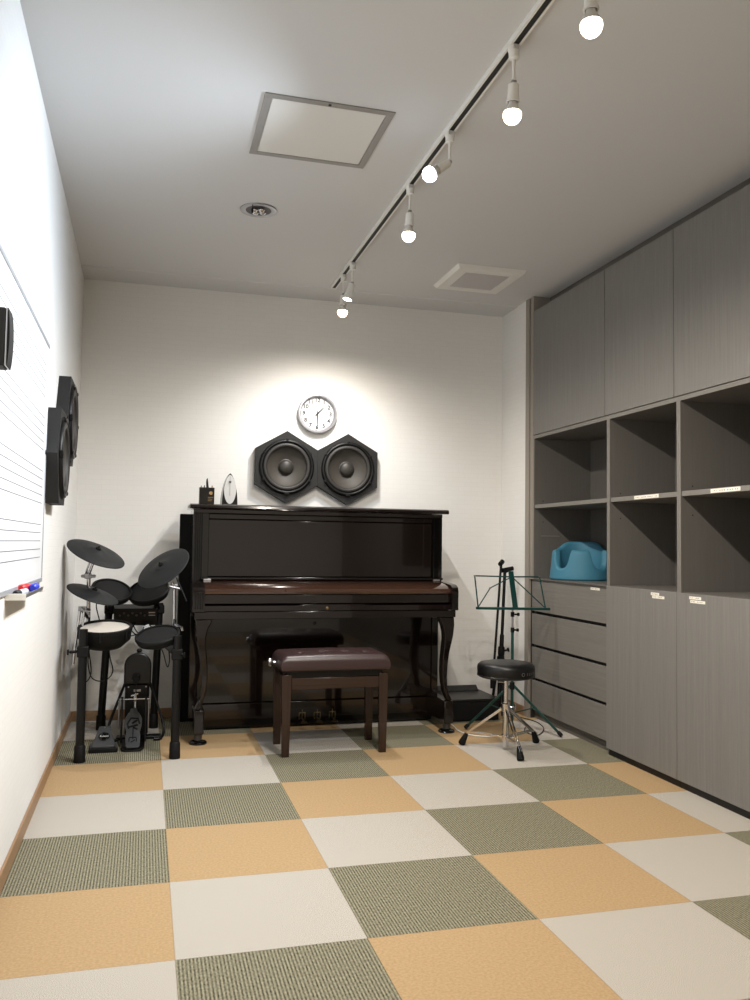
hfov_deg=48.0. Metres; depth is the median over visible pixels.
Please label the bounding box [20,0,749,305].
ceiling
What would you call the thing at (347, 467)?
speaker
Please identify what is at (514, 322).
wall
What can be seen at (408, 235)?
lamp
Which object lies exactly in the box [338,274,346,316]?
lamp
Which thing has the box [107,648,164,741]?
pad
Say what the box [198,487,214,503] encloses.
box
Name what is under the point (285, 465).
speaker
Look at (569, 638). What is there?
base cabinet
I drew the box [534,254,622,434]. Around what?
upper cabinet
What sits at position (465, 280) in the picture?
grille
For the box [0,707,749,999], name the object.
floor
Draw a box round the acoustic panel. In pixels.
[177,514,190,721]
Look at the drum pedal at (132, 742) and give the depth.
4.34 m
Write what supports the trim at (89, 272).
attached to the wall at (181, 388)
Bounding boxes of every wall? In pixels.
[0,0,83,869]
[70,279,502,710]
[501,301,525,705]
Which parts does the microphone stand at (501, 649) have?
leg, boom arm, leg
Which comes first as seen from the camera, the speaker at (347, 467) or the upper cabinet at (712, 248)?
the upper cabinet at (712, 248)
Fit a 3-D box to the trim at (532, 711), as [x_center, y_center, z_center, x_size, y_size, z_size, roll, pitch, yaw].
[1.186,0.038,5.294,0.438,2.612,0.010,2,-3,-15]
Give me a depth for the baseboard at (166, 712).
4.93 m
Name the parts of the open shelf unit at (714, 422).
shelf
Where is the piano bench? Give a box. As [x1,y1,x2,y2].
[268,647,390,757]
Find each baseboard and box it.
[0,712,71,893]
[70,696,496,721]
[501,697,523,715]
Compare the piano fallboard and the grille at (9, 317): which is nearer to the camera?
the grille at (9, 317)
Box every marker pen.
[13,588,28,593]
[18,583,30,589]
[28,582,39,591]
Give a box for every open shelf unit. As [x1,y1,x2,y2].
[533,416,607,585]
[608,397,678,592]
[678,377,749,598]
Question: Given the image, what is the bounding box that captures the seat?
[550,542,606,580]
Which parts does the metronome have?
plate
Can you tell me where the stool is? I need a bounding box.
[458,659,539,760]
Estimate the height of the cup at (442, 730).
0.016 m
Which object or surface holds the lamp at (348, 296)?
attached to the track
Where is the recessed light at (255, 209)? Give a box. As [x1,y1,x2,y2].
[240,202,276,217]
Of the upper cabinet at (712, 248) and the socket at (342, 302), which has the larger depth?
the socket at (342, 302)
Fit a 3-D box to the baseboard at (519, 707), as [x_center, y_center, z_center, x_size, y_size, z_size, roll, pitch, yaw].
[0.877,1.318,5.399,0.009,0.058,0.363,2,-3,-15]
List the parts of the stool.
leg, seat, leg, leg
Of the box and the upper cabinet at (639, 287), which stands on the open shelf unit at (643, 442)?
the upper cabinet at (639, 287)
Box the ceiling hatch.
[249,92,395,168]
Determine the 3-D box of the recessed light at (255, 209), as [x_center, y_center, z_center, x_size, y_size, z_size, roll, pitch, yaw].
[-0.548,-1.340,3.954,0.174,0.048,0.174,2,-3,-15]
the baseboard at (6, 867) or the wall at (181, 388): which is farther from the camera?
the wall at (181, 388)
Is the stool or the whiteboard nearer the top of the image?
the whiteboard
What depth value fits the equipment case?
5.06 m
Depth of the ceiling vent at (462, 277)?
4.87 m
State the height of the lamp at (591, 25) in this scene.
0.244 m
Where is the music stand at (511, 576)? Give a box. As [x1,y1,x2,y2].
[464,571,562,736]
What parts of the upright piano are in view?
arm, leg, panel, rail, lid, lid moulding, panel, panel rail, leg, arm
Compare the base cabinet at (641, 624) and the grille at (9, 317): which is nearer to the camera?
the grille at (9, 317)
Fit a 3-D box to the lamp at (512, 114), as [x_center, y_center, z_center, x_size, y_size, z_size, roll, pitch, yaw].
[0.424,-1.279,2.598,0.057,0.244,0.057,2,-3,-15]
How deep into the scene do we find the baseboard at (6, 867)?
3.13 m
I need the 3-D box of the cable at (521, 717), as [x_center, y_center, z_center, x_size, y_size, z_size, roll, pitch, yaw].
[0.917,1.319,4.921,0.127,0.005,0.513,1,-3,3]
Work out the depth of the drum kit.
4.25 m
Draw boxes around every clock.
[298,394,336,433]
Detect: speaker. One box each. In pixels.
[0,307,13,369]
[45,407,70,505]
[56,376,78,466]
[254,431,317,502]
[316,434,377,504]
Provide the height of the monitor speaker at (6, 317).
0.130 m
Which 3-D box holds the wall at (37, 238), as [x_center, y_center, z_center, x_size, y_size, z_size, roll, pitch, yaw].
[-1.062,-0.153,2.233,0.100,2.612,5.800,2,-3,-15]
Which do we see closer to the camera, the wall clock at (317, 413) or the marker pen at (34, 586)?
the marker pen at (34, 586)
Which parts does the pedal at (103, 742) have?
pedal plate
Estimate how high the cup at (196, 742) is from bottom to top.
0.016 m
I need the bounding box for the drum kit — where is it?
[67,539,188,763]
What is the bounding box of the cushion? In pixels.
[272,647,390,671]
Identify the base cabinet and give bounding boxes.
[532,579,608,753]
[606,586,679,786]
[677,593,749,818]
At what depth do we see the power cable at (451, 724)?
4.64 m
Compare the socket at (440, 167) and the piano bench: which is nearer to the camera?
the socket at (440, 167)
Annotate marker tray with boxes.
[5,586,43,600]
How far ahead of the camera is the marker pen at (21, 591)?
2.55 m
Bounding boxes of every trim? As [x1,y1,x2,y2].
[81,265,517,316]
[524,298,530,716]
[530,296,549,578]
[530,579,534,717]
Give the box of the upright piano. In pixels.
[186,503,458,745]
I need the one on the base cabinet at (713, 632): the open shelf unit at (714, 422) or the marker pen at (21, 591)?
the open shelf unit at (714, 422)
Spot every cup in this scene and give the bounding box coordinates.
[189,739,206,745]
[438,728,454,733]
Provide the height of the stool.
0.454 m
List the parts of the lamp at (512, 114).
stem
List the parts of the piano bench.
height knob, leg, rail, leg, lift frame, rail, leg, leg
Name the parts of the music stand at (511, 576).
leg, desk frame, leg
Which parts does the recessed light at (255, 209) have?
bulb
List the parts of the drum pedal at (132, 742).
post, plate, footboard, post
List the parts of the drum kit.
cymbal arm, rack leg, cymbal arm, cymbal arm, cymbal arm, rack leg, rack leg, cymbal arm, rack leg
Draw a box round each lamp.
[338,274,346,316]
[343,262,355,301]
[402,184,414,241]
[422,130,454,181]
[503,44,521,124]
[580,0,602,38]
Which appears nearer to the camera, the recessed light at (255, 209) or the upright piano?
the recessed light at (255, 209)
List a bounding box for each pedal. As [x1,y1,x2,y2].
[89,726,117,753]
[117,674,149,751]
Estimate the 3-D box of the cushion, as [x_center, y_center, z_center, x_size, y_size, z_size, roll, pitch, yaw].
[-0.231,0.814,4.348,0.556,0.087,0.323,2,-3,-15]
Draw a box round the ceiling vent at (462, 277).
[433,263,526,293]
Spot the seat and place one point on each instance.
(572, 561)
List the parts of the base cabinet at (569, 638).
drawer, drawer, drawer, drawer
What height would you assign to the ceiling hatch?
0.007 m
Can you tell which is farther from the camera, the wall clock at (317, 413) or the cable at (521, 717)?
the wall clock at (317, 413)
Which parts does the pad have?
plate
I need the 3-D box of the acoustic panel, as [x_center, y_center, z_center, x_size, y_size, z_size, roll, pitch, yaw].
[-0.472,0.708,5.152,1.436,1.213,0.065,2,-3,-15]
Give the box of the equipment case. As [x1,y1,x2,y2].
[437,685,499,720]
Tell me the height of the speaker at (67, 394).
0.389 m
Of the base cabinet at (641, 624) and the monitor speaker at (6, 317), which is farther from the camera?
the base cabinet at (641, 624)
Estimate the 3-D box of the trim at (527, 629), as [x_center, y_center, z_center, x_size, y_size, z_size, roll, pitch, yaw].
[1.169,0.039,5.322,0.456,2.612,0.053,2,-3,-15]
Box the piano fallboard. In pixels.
[200,577,442,579]
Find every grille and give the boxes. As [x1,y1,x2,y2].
[6,308,13,369]
[450,272,507,289]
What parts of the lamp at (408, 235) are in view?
stem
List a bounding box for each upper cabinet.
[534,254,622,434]
[605,212,693,415]
[673,178,749,396]
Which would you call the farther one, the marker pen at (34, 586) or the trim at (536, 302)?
the trim at (536, 302)
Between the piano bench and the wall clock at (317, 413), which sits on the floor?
the piano bench
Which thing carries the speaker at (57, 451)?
attached to the wall at (37, 238)
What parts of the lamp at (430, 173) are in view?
stem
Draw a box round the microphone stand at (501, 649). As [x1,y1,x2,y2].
[490,559,513,715]
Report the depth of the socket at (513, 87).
2.58 m
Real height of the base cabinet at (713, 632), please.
0.854 m
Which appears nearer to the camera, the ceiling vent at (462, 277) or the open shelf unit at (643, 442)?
the open shelf unit at (643, 442)
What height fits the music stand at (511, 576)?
0.902 m
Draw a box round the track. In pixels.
[330,0,554,288]
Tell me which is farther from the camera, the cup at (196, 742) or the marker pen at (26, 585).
the cup at (196, 742)
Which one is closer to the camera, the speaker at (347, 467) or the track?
the track
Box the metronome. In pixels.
[220,473,237,504]
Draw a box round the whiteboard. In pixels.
[0,243,49,597]
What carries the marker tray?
attached to the whiteboard
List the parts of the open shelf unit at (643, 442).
shelf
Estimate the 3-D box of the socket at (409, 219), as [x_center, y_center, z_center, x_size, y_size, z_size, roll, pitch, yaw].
[0.147,-1.204,3.616,0.041,0.059,0.041,2,-3,-15]
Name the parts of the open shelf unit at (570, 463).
shelf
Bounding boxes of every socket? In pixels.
[339,295,345,305]
[404,212,413,227]
[434,159,450,174]
[506,82,519,104]
[583,0,598,14]
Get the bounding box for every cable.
[451,724,513,737]
[521,717,543,734]
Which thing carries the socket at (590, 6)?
attached to the lamp at (591, 25)
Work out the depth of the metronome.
4.80 m
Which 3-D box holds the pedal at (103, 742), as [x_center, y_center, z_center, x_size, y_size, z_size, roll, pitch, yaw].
[-1.370,1.205,4.260,0.136,0.100,0.205,2,-3,-15]
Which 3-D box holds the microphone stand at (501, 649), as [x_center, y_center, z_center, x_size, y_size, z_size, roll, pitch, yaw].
[0.800,0.856,5.269,0.162,0.965,0.099,2,-3,-15]
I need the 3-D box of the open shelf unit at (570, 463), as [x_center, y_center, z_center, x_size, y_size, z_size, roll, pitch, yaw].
[1.283,0.030,4.818,0.401,0.885,0.874,2,-3,-15]
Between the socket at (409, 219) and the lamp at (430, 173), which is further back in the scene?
the socket at (409, 219)

